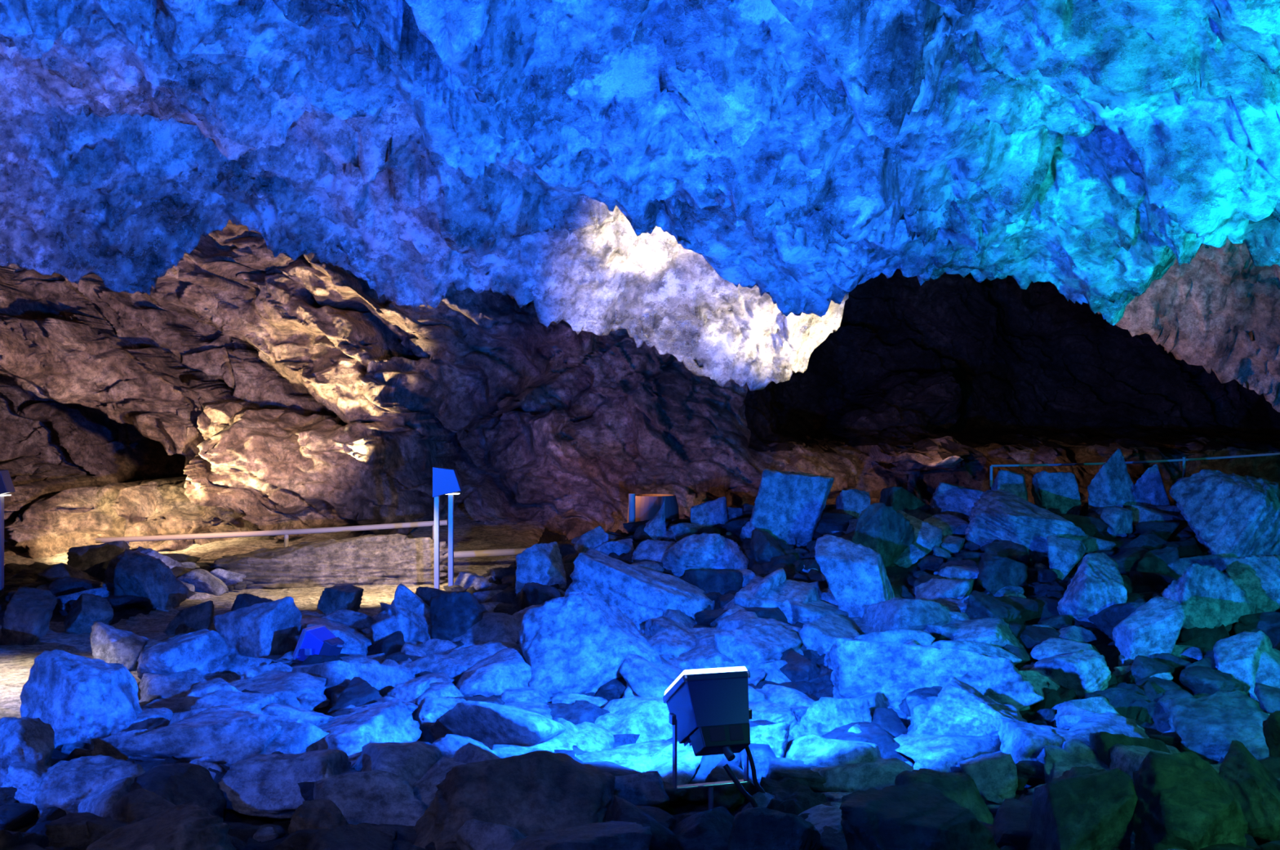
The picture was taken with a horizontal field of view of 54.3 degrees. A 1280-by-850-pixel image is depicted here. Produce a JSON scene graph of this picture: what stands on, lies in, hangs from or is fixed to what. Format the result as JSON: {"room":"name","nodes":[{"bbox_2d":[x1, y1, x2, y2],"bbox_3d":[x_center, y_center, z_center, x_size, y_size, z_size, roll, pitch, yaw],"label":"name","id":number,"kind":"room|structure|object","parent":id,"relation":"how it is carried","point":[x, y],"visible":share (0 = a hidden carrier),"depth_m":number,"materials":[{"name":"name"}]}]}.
{"room":"cave","nodes":[
{"label":"cave","id":0,"kind":"room"},
{"bbox_2d":[0,497,1273,849],"bbox_3d":[-0.007,1.039,5.900,17.986,0.979,17.800,0,0,0],"label":"floor","id":1,"kind":"structure","parent":0,"point":[1133,701],"depth_m":7.93,"materials":[{"name":"stone"}]},
{"bbox_2d":[0,468,15,596],"bbox_3d":[-4.693,0.800,9.100,0.214,0.980,0.120,0,0,0],"label":"bollard light","id":2,"kind":"object","parent":1,"relation":"on","point":[6,486],"visible":0.98,"depth_m":9.09,"materials":[{"name":"metal"}]},
{"bbox_2d":[0,716,54,776],"bbox_3d":[-2.299,1.244,4.607,0.252,0.325,0.248,0,0,-5],"label":"boulder","id":3,"kind":"object","parent":1,"relation":"on","point":[24,739],"visible":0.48,"depth_m":4.55,"materials":[{"name":"stone"}]},
{"bbox_2d":[0,586,57,644],"bbox_3d":[-3.600,1.143,7.300,0.388,0.367,0.258,0,0,15],"label":"boulder","id":4,"kind":"object","parent":1,"relation":"on","point":[28,615],"visible":0.99,"depth_m":7.19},
{"bbox_2d":[37,562,90,583],"bbox_3d":[-4.196,1.160,9.094,0.315,0.304,0.363,0,0,-41],"label":"boulder","id":5,"kind":"object","parent":1,"relation":"on","point":[52,572],"visible":0.52,"depth_m":9.05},
{"bbox_2d":[19,648,142,751],"bbox_3d":[-2.317,1.188,5.208,0.421,0.486,0.425,0,0,44],"label":"boulder","id":6,"kind":"object","parent":1,"relation":"on","point":[83,699],"visible":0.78,"depth_m":5.09,"materials":[{"name":"stone"}]},
{"bbox_2d":[30,754,145,818],"bbox_3d":[-1.907,1.279,4.309,0.419,0.234,0.266,0,0,-10],"label":"boulder","id":7,"kind":"object","parent":1,"relation":"on","point":[64,786],"visible":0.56,"depth_m":4.24,"materials":[{"name":"stone"}]},
{"bbox_2d":[63,593,113,633],"bbox_3d":[-3.425,1.171,7.745,0.286,0.241,0.216,0,0,-26],"label":"boulder","id":8,"kind":"object","parent":1,"relation":"on","point":[87,609],"visible":0.88,"depth_m":7.70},
{"bbox_2d":[66,540,130,570],"bbox_3d":[-4.391,1.124,10.206,0.499,0.382,0.354,0,0,6],"label":"boulder","id":9,"kind":"object","parent":1,"relation":"on","point":[81,557],"visible":0.57,"depth_m":10.07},
{"bbox_2d":[89,622,149,671],"bbox_3d":[-2.764,1.167,6.567,0.295,0.249,0.252,0,0,-1],"label":"boulder","id":10,"kind":"object","parent":1,"relation":"on","point":[110,644],"visible":0.86,"depth_m":6.54,"materials":[{"name":"stone"}]},
{"bbox_2d":[106,788,175,822],"bbox_3d":[-1.550,1.278,3.900,0.350,0.230,0.262,0,-2,9],"label":"boulder","id":11,"kind":"object","parent":1,"relation":"on","point":[137,803],"visible":0.18,"depth_m":3.93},
{"bbox_2d":[102,546,188,583],"bbox_3d":[-3.768,1.126,9.596,0.584,0.411,0.503,0,0,29],"label":"boulder","id":12,"kind":"object","parent":1,"relation":"on","point":[109,571],"visible":0.12,"depth_m":9.44,"materials":[{"name":"stone"}]},
{"bbox_2d":[112,548,189,610],"bbox_3d":[-3.366,1.085,8.595,0.489,0.457,0.354,0,0,-17],"label":"boulder","id":13,"kind":"object","parent":1,"relation":"on","point":[140,575],"visible":0.88,"depth_m":8.51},
{"bbox_2d":[85,800,236,849],"bbox_3d":[-1.376,1.256,3.487,0.461,0.324,0.326,0,0,-7],"label":"boulder","id":14,"kind":"object","parent":1,"relation":"on","point":[189,826],"visible":1,"depth_m":3.52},
{"bbox_2d":[137,628,230,679],"bbox_3d":[-2.306,1.207,6.245,0.287,0.357,0.440,0,0,41],"label":"boulder","id":15,"kind":"object","parent":1,"relation":"on","point":[204,650],"visible":0.64,"depth_m":6.16,"materials":[{"name":"stone"}]},
{"bbox_2d":[163,600,214,635],"bbox_3d":[-2.743,1.185,7.629,0.324,0.230,0.243,0,0,7],"label":"boulder","id":16,"kind":"object","parent":1,"relation":"on","point":[200,616],"visible":0.9,"depth_m":7.56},
{"bbox_2d":[115,706,281,766],"bbox_3d":[-1.701,1.262,4.896,0.576,0.245,0.461,0,0,-9],"label":"boulder","id":17,"kind":"object","parent":1,"relation":"on","point":[224,735],"visible":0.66,"depth_m":4.75,"materials":[{"name":"stone"}]},
{"bbox_2d":[179,677,242,706],"bbox_3d":[-1.916,1.259,5.601,0.315,0.239,0.258,0,0,-15],"label":"boulder","id":18,"kind":"object","parent":1,"relation":"on","point":[197,691],"visible":0.2,"depth_m":5.51,"materials":[{"name":"stone"}]},
{"bbox_2d":[190,688,280,710],"bbox_3d":[-1.703,1.276,5.336,0.399,0.268,0.304,0,0,16],"label":"boulder","id":19,"kind":"object","parent":1,"relation":"on","point":[219,697],"visible":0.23,"depth_m":5.30,"materials":[{"name":"stone"}]},
{"bbox_2d":[231,593,272,611],"bbox_3d":[-2.341,1.170,7.697,0.264,0.254,0.366,0,0,45],"label":"boulder","id":20,"kind":"object","parent":1,"relation":"on","point":[242,600],"visible":0.24,"depth_m":7.68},
{"bbox_2d":[213,596,302,657],"bbox_3d":[-2.123,1.175,6.934,0.389,0.457,0.312,0,0,31],"label":"boulder","id":21,"kind":"object","parent":1,"relation":"on","point":[258,630],"visible":0.61,"depth_m":6.81,"materials":[{"name":"stone"}]},
{"bbox_2d":[238,662,297,679],"bbox_3d":[-1.762,1.272,5.989,0.245,0.238,0.317,0,0,31],"label":"boulder","id":22,"kind":"object","parent":1,"relation":"on","point":[280,666],"visible":0.11,"depth_m":6.00,"materials":[{"name":"stone"}]},
{"bbox_2d":[95,520,447,546],"bbox_3d":[-3.224,1.093,10.928,3.054,0.514,0.111,0,0,-2],"label":"handrail","id":23,"kind":"object","parent":1,"relation":"on","point":[286,532],"visible":0.84,"depth_m":10.90,"materials":[{"name":"grey metal"}]},
{"bbox_2d":[218,753,332,818],"bbox_3d":[-1.317,1.314,4.447,0.422,0.264,0.335,0,0,-18],"label":"boulder","id":24,"kind":"object","parent":1,"relation":"on","point":[260,785],"visible":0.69,"depth_m":4.37,"materials":[{"name":"stone"}]},
{"bbox_2d":[288,799,348,834],"bbox_3d":[-0.985,1.284,3.895,0.208,0.237,0.184,0,0,-6],"label":"boulder","id":25,"kind":"object","parent":1,"relation":"on","point":[315,814],"visible":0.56,"depth_m":3.84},
{"bbox_2d":[292,624,344,661],"bbox_3d":[-1.673,1.277,6.646,0.335,0.406,0.269,0,0,-34],"label":"floodlight","id":26,"kind":"object","parent":1,"relation":"attached to","point":[317,639],"visible":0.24,"depth_m":6.56,"materials":[{"name":"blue metal"}]},
{"bbox_2d":[205,533,448,588],"bbox_3d":[-2.497,1.218,9.950,1.994,0.695,0.750,0,0,0],"label":"rock ledge","id":27,"kind":"object","parent":1,"relation":"on","point":[392,559],"visible":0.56,"depth_m":9.82,"materials":[{"name":"stone"}]},
{"bbox_2d":[316,584,364,615],"bbox_3d":[-1.991,1.188,8.328,0.306,0.231,0.196,0,0,26],"label":"boulder","id":28,"kind":"object","parent":1,"relation":"on","point":[335,597],"visible":0.77,"depth_m":8.27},
{"bbox_2d":[341,656,382,695],"bbox_3d":[-1.382,1.282,6.209,0.326,0.231,0.267,0,0,-15],"label":"boulder","id":29,"kind":"object","parent":1,"relation":"on","point":[363,660],"visible":0.09,"depth_m":6.25,"materials":[{"name":"stone"}]},
{"bbox_2d":[316,698,422,767],"bbox_3d":[-1.126,1.285,5.149,0.420,0.269,0.484,0,0,-26],"label":"boulder","id":30,"kind":"object","parent":1,"relation":"on","point":[390,721],"visible":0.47,"depth_m":5.04,"materials":[{"name":"stone"}]},
{"bbox_2d":[369,612,429,644],"bbox_3d":[-1.411,1.245,7.150,0.347,0.360,0.250,0,0,10],"label":"boulder","id":31,"kind":"object","parent":1,"relation":"on","point":[380,630],"visible":0.52,"depth_m":7.07,"materials":[{"name":"stone"}]},
{"bbox_2d":[385,677,430,703],"bbox_3d":[-1.089,1.297,5.901,0.320,0.223,0.243,0,0,31],"label":"boulder","id":32,"kind":"object","parent":1,"relation":"on","point":[409,691],"visible":0.32,"depth_m":5.78,"materials":[{"name":"stone"}]},
{"bbox_2d":[413,697,466,742],"bbox_3d":[-0.856,1.306,5.391,0.274,0.255,0.194,0,0,-43],"label":"boulder","id":33,"kind":"object","parent":1,"relation":"on","point":[430,709],"visible":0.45,"depth_m":5.32,"materials":[{"name":"stone"}]},
{"bbox_2d":[432,466,462,589],"bbox_3d":[-1.433,0.800,9.300,0.214,0.980,0.120,0,0,0],"label":"bollard light","id":34,"kind":"object","parent":1,"relation":"on","point":[446,481],"visible":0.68,"depth_m":9.27,"materials":[{"name":"metal"}]},
{"bbox_2d":[429,591,488,640],"bbox_3d":[-1.013,1.176,7.433,0.481,0.391,0.373,0,0,12],"label":"boulder","id":35,"kind":"object","parent":1,"relation":"on","point":[451,615],"visible":0.5,"depth_m":7.33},
{"bbox_2d":[431,733,504,759],"bbox_3d":[-0.650,1.333,4.806,0.320,0.263,0.298,0,0,4],"label":"boulder","id":36,"kind":"object","parent":1,"relation":"on","point":[448,744],"visible":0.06,"depth_m":4.82,"materials":[{"name":"stone"}]},
{"bbox_2d":[445,641,507,684],"bbox_3d":[-0.885,1.282,6.498,0.391,0.278,0.302,0,0,-17],"label":"boulder","id":37,"kind":"object","parent":1,"relation":"on","point":[469,655],"visible":0.3,"depth_m":6.50,"materials":[{"name":"stone"}]},
{"bbox_2d":[444,547,526,558],"bbox_3d":[-1.325,1.120,10.900,0.853,0.100,0.060,0,0,0],"label":"pole","id":38,"kind":"object","parent":1,"relation":"on","point":[503,552],"visible":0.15,"depth_m":10.88,"materials":[{"name":"grey metal"}]},
{"bbox_2d":[412,750,615,849],"bbox_3d":[-0.423,1.265,4.102,0.722,0.345,0.556,0,0,0],"label":"boulder","id":39,"kind":"object","parent":1,"relation":"on","point":[530,793],"visible":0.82,"depth_m":4.02,"materials":[{"name":"stone"}]},
{"bbox_2d":[510,587,523,604],"bbox_3d":[-0.777,1.172,8.301,0.220,0.220,0.248,0,0,21],"label":"boulder","id":40,"kind":"object","parent":1,"relation":"on","point":[517,598],"visible":0.13,"depth_m":8.31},
{"bbox_2d":[503,701,552,719],"bbox_3d":[-0.500,1.359,5.564,0.419,0.223,0.337,0,0,-2],"label":"boulder","id":41,"kind":"object","parent":1,"relation":"on","point":[540,708],"visible":0.17,"depth_m":5.57,"materials":[{"name":"stone"}]},
{"bbox_2d":[515,541,566,595],"bbox_3d":[-0.678,1.061,8.823,0.390,0.459,0.353,0,0,0],"label":"boulder","id":42,"kind":"object","parent":1,"relation":"on","point":[541,563],"visible":0.73,"depth_m":8.70,"materials":[{"name":"stone"}]},
{"bbox_2d":[520,582,564,610],"bbox_3d":[-0.605,1.157,7.893,0.357,0.319,0.274,0,0,16],"label":"boulder","id":43,"kind":"object","parent":1,"relation":"on","point":[534,593],"visible":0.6,"depth_m":7.82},
{"bbox_2d":[510,820,652,849],"bbox_3d":[-0.186,1.207,3.311,0.419,0.313,0.458,0,0,-10],"label":"boulder","id":44,"kind":"object","parent":1,"relation":"on","point":[609,835],"visible":1,"depth_m":3.23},
{"bbox_2d":[517,590,662,701],"bbox_3d":[-0.246,1.175,6.393,0.726,0.621,0.608,0,0,-15],"label":"boulder","id":45,"kind":"object","parent":1,"relation":"on","point":[577,642],"visible":0.69,"depth_m":6.25,"materials":[{"name":"stone"}]},
{"bbox_2d":[573,525,608,552],"bbox_3d":[-0.366,0.941,9.492,0.218,0.343,0.189,0,0,-30],"label":"boulder","id":46,"kind":"object","parent":1,"relation":"on","point":[596,537],"visible":0.42,"depth_m":9.47,"materials":[{"name":"stone"}]},
{"bbox_2d":[574,739,672,771],"bbox_3d":[-0.044,1.393,5.022,0.458,0.204,0.423,0,0,8],"label":"boulder","id":47,"kind":"object","parent":1,"relation":"on","point":[637,753],"visible":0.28,"depth_m":4.96,"materials":[{"name":"stone"}]},
{"bbox_2d":[628,493,635,522],"bbox_3d":[-0.070,0.850,10.900,0.060,0.500,0.060,0,0,0],"label":"wooden post","id":48,"kind":"object","parent":1,"relation":"on","point":[631,495],"visible":0.5,"depth_m":10.88,"materials":[{"name":"brown wood"}]},
{"bbox_2d":[564,548,711,630],"bbox_3d":[0.017,1.072,7.828,0.961,0.589,0.730,0,0,21],"label":"boulder","id":49,"kind":"object","parent":1,"relation":"on","point":[641,593],"visible":0.55,"depth_m":7.54,"materials":[{"name":"stone"}]},
{"bbox_2d":[0,502,1279,849],"bbox_3d":[0.534,1.059,6.752,9.820,0.928,7.890,0,0,0],"label":"rubble stones","id":50,"kind":"object","parent":1,"relation":"on","point":[390,783],"visible":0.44,"depth_m":5.72,"materials":[{"name":"stone"}]},
{"bbox_2d":[626,493,679,522],"bbox_3d":[0.120,0.880,11.200,0.470,0.500,0.470,0,0,0],"label":"floodlight","id":51,"kind":"object","parent":1,"relation":"on","point":[646,505],"visible":0.41,"depth_m":11.01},
{"bbox_2d":[631,538,675,568],"bbox_3d":[0.096,0.964,8.893,0.325,0.291,0.267,0,0,4],"label":"boulder","id":52,"kind":"object","parent":1,"relation":"on","point":[650,549],"visible":0.33,"depth_m":8.88,"materials":[{"name":"stone"}]},
{"bbox_2d":[644,497,666,540],"bbox_3d":[0.116,0.807,9.798,0.195,0.482,0.247,0,0,-12],"label":"boulder","id":53,"kind":"object","parent":1,"relation":"on","point":[655,527],"visible":0.68,"depth_m":9.74,"materials":[{"name":"stone"}]},
{"bbox_2d":[643,615,695,637],"bbox_3d":[0.252,1.232,7.136,0.402,0.274,0.325,0,0,-21],"label":"boulder","id":54,"kind":"object","parent":1,"relation":"on","point":[651,626],"visible":0.13,"depth_m":7.11,"materials":[{"name":"stone"}]},
{"bbox_2d":[661,533,749,577],"bbox_3d":[0.475,0.926,8.575,0.570,0.381,0.413,0,0,-23],"label":"boulder","id":55,"kind":"object","parent":1,"relation":"on","point":[706,551],"visible":0.79,"depth_m":8.45,"materials":[{"name":"stone"}]},
{"bbox_2d":[677,645,737,669],"bbox_3d":[0.363,1.310,6.612,0.424,0.258,0.303,0,0,11],"label":"boulder","id":56,"kind":"object","parent":1,"relation":"on","point":[703,656],"visible":0.31,"depth_m":6.50,"materials":[{"name":"stone"}]},
{"bbox_2d":[689,496,728,526],"bbox_3d":[0.532,0.740,9.800,0.306,0.356,0.263,0,0,16],"label":"boulder","id":57,"kind":"object","parent":1,"relation":"on","point":[710,513],"visible":0.57,"depth_m":9.74,"materials":[{"name":"stone"}]},
{"bbox_2d":[662,666,765,809],"bbox_3d":[0.300,1.185,4.403,0.398,0.670,0.367,0,0,-17],"label":"floodlight","id":58,"kind":"object","parent":1,"relation":"attached to","point":[709,711],"visible":0.9,"depth_m":4.32,"materials":[{"name":"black metal"}]},
{"bbox_2d":[750,529,785,561],"bbox_3d":[0.892,0.893,8.792,0.209,0.300,0.274,0,0,-20],"label":"boulder","id":59,"kind":"object","parent":1,"relation":"on","point":[764,547],"visible":0.8,"depth_m":8.72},
{"bbox_2d":[747,653,791,683],"bbox_3d":[0.685,1.302,6.494,0.389,0.310,0.285,0,0,22],"label":"boulder","id":60,"kind":"object","parent":1,"relation":"on","point":[775,675],"visible":0.25,"depth_m":6.41,"materials":[{"name":"stone"}]},
{"bbox_2d":[749,721,791,757],"bbox_3d":[0.441,1.356,5.218,0.374,0.286,0.261,0,0,3],"label":"boulder","id":61,"kind":"object","parent":1,"relation":"on","point":[776,735],"visible":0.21,"depth_m":5.09,"materials":[{"name":"stone"}]},
{"bbox_2d":[738,617,802,639],"bbox_3d":[0.724,1.218,7.018,0.486,0.263,0.268,0,0,-18],"label":"boulder","id":62,"kind":"object","parent":1,"relation":"on","point":[749,622],"visible":0.14,"depth_m":6.98,"materials":[{"name":"stone"}]},
{"bbox_2d":[727,806,822,849],"bbox_3d":[0.374,1.226,3.499,0.269,0.302,0.278,0,0,12],"label":"boulder","id":63,"kind":"object","parent":1,"relation":"on","point":[759,828],"visible":1,"depth_m":3.45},
{"bbox_2d":[748,700,801,737],"bbox_3d":[0.596,1.373,5.596,0.357,0.232,0.236,0,0,3],"label":"boulder","id":64,"kind":"object","parent":1,"relation":"on","point":[775,713],"visible":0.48,"depth_m":5.54,"materials":[{"name":"stone"}]},
{"bbox_2d":[732,575,822,624],"bbox_3d":[0.823,1.103,7.598,0.538,0.329,0.417,0,0,18],"label":"boulder","id":65,"kind":"object","parent":1,"relation":"on","point":[801,592],"visible":0.4,"depth_m":7.48,"materials":[{"name":"stone"}]},
{"bbox_2d":[750,468,834,548],"bbox_3d":[1.119,0.655,9.304,0.657,0.665,0.429,0,0,-9],"label":"boulder","id":66,"kind":"object","parent":1,"relation":"on","point":[785,501],"visible":0.9,"depth_m":9.14,"materials":[{"name":"stone"}]},
{"bbox_2d":[791,697,871,739],"bbox_3d":[0.852,1.333,5.469,0.340,0.297,0.261,0,0,-37],"label":"boulder","id":67,"kind":"object","parent":1,"relation":"on","point":[825,714],"visible":0.5,"depth_m":5.41,"materials":[{"name":"stone"}]},
{"bbox_2d":[791,737,881,765],"bbox_3d":[0.793,1.361,4.907,0.424,0.286,0.349,0,0,15],"label":"boulder","id":68,"kind":"object","parent":1,"relation":"on","point":[820,751],"visible":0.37,"depth_m":4.78,"materials":[{"name":"stone"}]},
{"bbox_2d":[835,488,870,518],"bbox_3d":[1.723,0.694,9.995,0.267,0.373,0.268,0,0,-1],"label":"boulder","id":69,"kind":"object","parent":1,"relation":"on","point":[852,502],"visible":0.5,"depth_m":9.93,"materials":[{"name":"stone"}]},
{"bbox_2d":[814,533,894,617],"bbox_3d":[1.306,0.986,7.596,0.485,0.616,0.358,0,0,17],"label":"boulder","id":70,"kind":"object","parent":1,"relation":"on","point":[855,575],"visible":0.77,"depth_m":7.47,"materials":[{"name":"stone"}]},
{"bbox_2d":[851,502,915,566],"bbox_3d":[1.647,0.822,8.488,0.318,0.605,0.525,0,0,41],"label":"boulder","id":71,"kind":"object","parent":1,"relation":"on","point":[879,527],"visible":0.56,"depth_m":8.37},
{"bbox_2d":[879,486,930,513],"bbox_3d":[2.069,0.686,10.010,0.409,0.410,0.358,0,0,-30],"label":"boulder","id":72,"kind":"object","parent":1,"relation":"on","point":[896,497],"visible":0.52,"depth_m":9.84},
{"bbox_2d":[896,509,942,555],"bbox_3d":[1.942,0.800,8.879,0.400,0.381,0.323,0,0,33],"label":"boulder","id":73,"kind":"object","parent":1,"relation":"on","point":[926,535],"visible":0.36,"depth_m":8.78,"materials":[{"name":"stone"}]},
{"bbox_2d":[840,781,999,849],"bbox_3d":[0.783,1.180,3.424,0.623,0.342,0.340,0,0,-45],"label":"boulder","id":74,"kind":"object","parent":1,"relation":"on","point":[911,815],"visible":1,"depth_m":3.30,"materials":[{"name":"stone"}]},
{"bbox_2d":[826,637,1044,710],"bbox_3d":[1.419,1.286,6.135,1.064,0.552,0.766,0,0,15],"label":"boulder","id":75,"kind":"object","parent":1,"relation":"on","point":[860,667],"visible":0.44,"depth_m":5.81,"materials":[{"name":"stone"}]},
{"bbox_2d":[894,768,993,824],"bbox_3d":[1.030,1.318,4.282,0.362,0.223,0.223,0,0,34],"label":"boulder","id":76,"kind":"object","parent":1,"relation":"on","point":[959,787],"visible":0.46,"depth_m":4.27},
{"bbox_2d":[928,481,983,518],"bbox_3d":[2.533,0.673,10.000,0.461,0.431,0.402,0,0,-10],"label":"boulder","id":77,"kind":"object","parent":1,"relation":"on","point":[956,500],"visible":0.58,"depth_m":9.87,"materials":[{"name":"stone"}]},
{"bbox_2d":[911,676,1026,743],"bbox_3d":[1.396,1.301,5.330,0.544,0.400,0.446,0,0,7],"label":"boulder","id":78,"kind":"object","parent":1,"relation":"on","point":[959,708],"visible":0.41,"depth_m":5.17,"materials":[{"name":"stone"}]},
{"bbox_2d":[949,617,1031,663],"bbox_3d":[1.910,1.212,6.880,0.452,0.267,0.349,0,0,24],"label":"boulder","id":79,"kind":"object","parent":1,"relation":"on","point":[996,632],"visible":0.46,"depth_m":6.85,"materials":[{"name":"stone"}]},
{"bbox_2d":[964,590,1022,622],"bbox_3d":[2.036,1.129,7.219,0.360,0.345,0.268,0,0,-45],"label":"boulder","id":80,"kind":"object","parent":1,"relation":"on","point":[980,604],"visible":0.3,"depth_m":7.13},
{"bbox_2d":[976,552,1027,594],"bbox_3d":[2.300,0.985,8.000,0.400,0.345,0.354,0,0,-11],"label":"boulder","id":81,"kind":"object","parent":1,"relation":"on","point":[996,572],"visible":0.76,"depth_m":7.85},
{"bbox_2d":[991,469,1028,501],"bbox_3d":[2.973,0.617,10.028,0.344,0.521,0.288,0,0,11],"label":"boulder","id":82,"kind":"object","parent":1,"relation":"on","point":[1012,482],"visible":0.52,"depth_m":9.90,"materials":[{"name":"stone"}]},
{"bbox_2d":[964,489,1089,564],"bbox_3d":[2.744,0.729,8.999,0.793,0.496,0.749,0,0,-15],"label":"boulder","id":83,"kind":"object","parent":1,"relation":"on","point":[1002,514],"visible":0.83,"depth_m":8.71,"materials":[{"name":"stone"}]},
{"bbox_2d":[996,717,1073,764],"bbox_3d":[1.637,1.321,4.994,0.388,0.249,0.332,0,0,-6],"label":"boulder","id":84,"kind":"object","parent":1,"relation":"on","point":[1024,740],"visible":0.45,"depth_m":4.90,"materials":[{"name":"stone"}]},
{"bbox_2d":[1031,470,1081,515],"bbox_3d":[3.361,0.601,9.981,0.452,0.486,0.294,0,0,-7],"label":"boulder","id":85,"kind":"object","parent":1,"relation":"on","point":[1055,490],"visible":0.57,"depth_m":9.89,"materials":[{"name":"stone"}]},
{"bbox_2d":[1046,535,1087,580],"bbox_3d":[2.880,0.899,8.398,0.266,0.303,0.210,0,0,17],"label":"boulder","id":86,"kind":"object","parent":1,"relation":"on","point":[1064,553],"visible":0.99,"depth_m":8.34,"materials":[{"name":"stone"}]},
{"bbox_2d":[1050,648,1111,699],"bbox_3d":[2.216,1.279,6.193,0.320,0.308,0.239,0,0,-35],"label":"boulder","id":87,"kind":"object","parent":1,"relation":"on","point":[1087,671],"visible":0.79,"depth_m":6.11,"materials":[{"name":"stone"}]},
{"bbox_2d":[1026,768,1137,849],"bbox_3d":[1.252,1.170,3.602,0.266,0.377,0.252,0,0,-14],"label":"boulder","id":88,"kind":"object","parent":1,"relation":"on","point":[1095,811],"visible":1,"depth_m":3.53,"materials":[{"name":"stone"}]},
{"bbox_2d":[1057,551,1127,623],"bbox_3d":[2.720,1.001,7.403,0.465,0.463,0.359,0,0,-18],"label":"boulder","id":89,"kind":"object","parent":1,"relation":"on","point":[1097,584],"visible":0.73,"depth_m":7.29,"materials":[{"name":"stone"}]},
{"bbox_2d":[1050,765,1133,784],"bbox_3d":[1.480,1.294,4.180,0.338,0.253,0.287,0,0,27],"label":"boulder","id":90,"kind":"object","parent":1,"relation":"on","point":[1073,771],"visible":0.02,"depth_m":4.25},
{"bbox_2d":[1087,448,1136,510],"bbox_3d":[3.710,0.517,9.822,0.396,0.674,0.269,0,0,-23],"label":"boulder","id":91,"kind":"object","parent":1,"relation":"on","point":[1113,485],"visible":0.73,"depth_m":9.71,"materials":[{"name":"stone"}]},
{"bbox_2d":[1100,506,1133,537],"bbox_3d":[3.495,0.740,9.199,0.281,0.280,0.193,0,0,-37],"label":"boulder","id":92,"kind":"object","parent":1,"relation":"on","point":[1119,520],"visible":0.73,"depth_m":9.12,"materials":[{"name":"stone"}]},
{"bbox_2d":[1088,731,1170,765],"bbox_3d":[1.902,1.299,4.799,0.334,0.267,0.261,0,0,-8],"label":"boulder","id":93,"kind":"object","parent":1,"relation":"on","point":[1102,741],"visible":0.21,"depth_m":4.76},
{"bbox_2d":[990,452,1279,489],"bbox_3d":[4.793,0.644,11.000,3.415,0.911,0.028,0,0,0],"label":"railing","id":94,"kind":"object","parent":1,"relation":"on","point":[1184,460],"visible":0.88,"depth_m":10.99,"materials":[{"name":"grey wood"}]},
{"bbox_2d":[1111,595,1186,659],"bbox_3d":[2.736,1.148,6.718,0.337,0.432,0.322,0,0,4],"label":"boulder","id":95,"kind":"object","parent":1,"relation":"on","point":[1155,626],"visible":0.86,"depth_m":6.60,"materials":[{"name":"stone"}]},
{"bbox_2d":[1133,463,1170,506],"bbox_3d":[4.047,0.556,9.764,0.347,0.506,0.205,0,0,-23],"label":"boulder","id":96,"kind":"object","parent":1,"relation":"on","point":[1149,489],"visible":0.65,"depth_m":9.67,"materials":[{"name":"stone"}]},
{"bbox_2d":[1135,546,1179,574],"bbox_3d":[3.393,0.941,8.211,0.272,0.296,0.190,0,0,7],"label":"boulder","id":97,"kind":"object","parent":1,"relation":"on","point":[1156,561],"visible":0.52,"depth_m":8.12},
{"bbox_2d":[1132,751,1248,849],"bbox_3d":[1.569,1.145,3.563,0.471,0.428,0.237,0,0,-38],"label":"boulder","id":98,"kind":"object","parent":1,"relation":"on","point":[1183,802],"visible":0.98,"depth_m":3.48,"materials":[{"name":"stone"}]},
{"bbox_2d":[1161,563,1257,629],"bbox_3d":[3.323,1.013,7.327,0.523,0.438,0.364,0,0,-7],"label":"boulder","id":99,"kind":"object","parent":1,"relation":"on","point":[1211,598],"visible":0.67,"depth_m":7.16,"materials":[{"name":"stone"}]},
{"bbox_2d":[1168,690,1269,764],"bbox_3d":[2.461,1.294,5.203,0.454,0.323,0.397,0,0,15],"label":"boulder","id":100,"kind":"object","parent":1,"relation":"on","point":[1206,726],"visible":0.59,"depth_m":5.13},
{"bbox_2d":[1168,468,1279,557],"bbox_3d":[4.090,0.661,8.572,0.694,0.700,0.607,0,0,3],"label":"boulder","id":101,"kind":"object","parent":1,"relation":"on","point":[1234,515],"visible":0.83,"depth_m":8.45,"materials":[{"name":"stone"}]},
{"bbox_2d":[1213,629,1272,702],"bbox_3d":[3.038,1.215,6.306,0.271,0.350,0.302,0,0,43],"label":"boulder","id":102,"kind":"object","parent":1,"relation":"on","point":[1237,655],"visible":0.58,"depth_m":6.25,"materials":[{"name":"stone"}]},
{"bbox_2d":[1218,740,1279,845],"bbox_3d":[2.000,1.222,4.075,0.338,0.309,0.306,0,0,-7],"label":"boulder","id":103,"kind":"object","parent":1,"relation":"on","point":[1253,785],"visible":0.66,"depth_m":4.01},
{"bbox_2d":[1222,555,1279,612],"bbox_3d":[3.801,1.000,7.520,0.540,0.434,0.354,0,0,8],"label":"boulder","id":104,"kind":"object","parent":1,"relation":"on","point":[1259,575],"visible":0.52,"depth_m":7.42,"materials":[{"name":"stone"}]},
{"bbox_2d":[1262,711,1279,756],"bbox_3d":[2.503,1.245,4.694,0.268,0.335,0.261,0,0,-28],"label":"boulder","id":105,"kind":"object","parent":1,"relation":"on","point":[1271,726],"visible":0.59,"depth_m":4.67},
{"bbox_2d":[0,0,1279,412],"bbox_3d":[-0.004,-1.664,7.952,17.304,5.261,22.119,0,0,0],"label":"ceiling","id":106,"kind":"structure","parent":0,"point":[712,183],"depth_m":6.71,"materials":[{"name":"stone"}]},
{"bbox_2d":[0,219,1279,558],"bbox_3d":[-0.015,-0.749,14.461,18.163,5.421,8.233,0,0,0],"label":"wall","id":107,"kind":"structure","parent":0,"point":[251,388],"depth_m":13.36,"materials":[{"name":"stone"}]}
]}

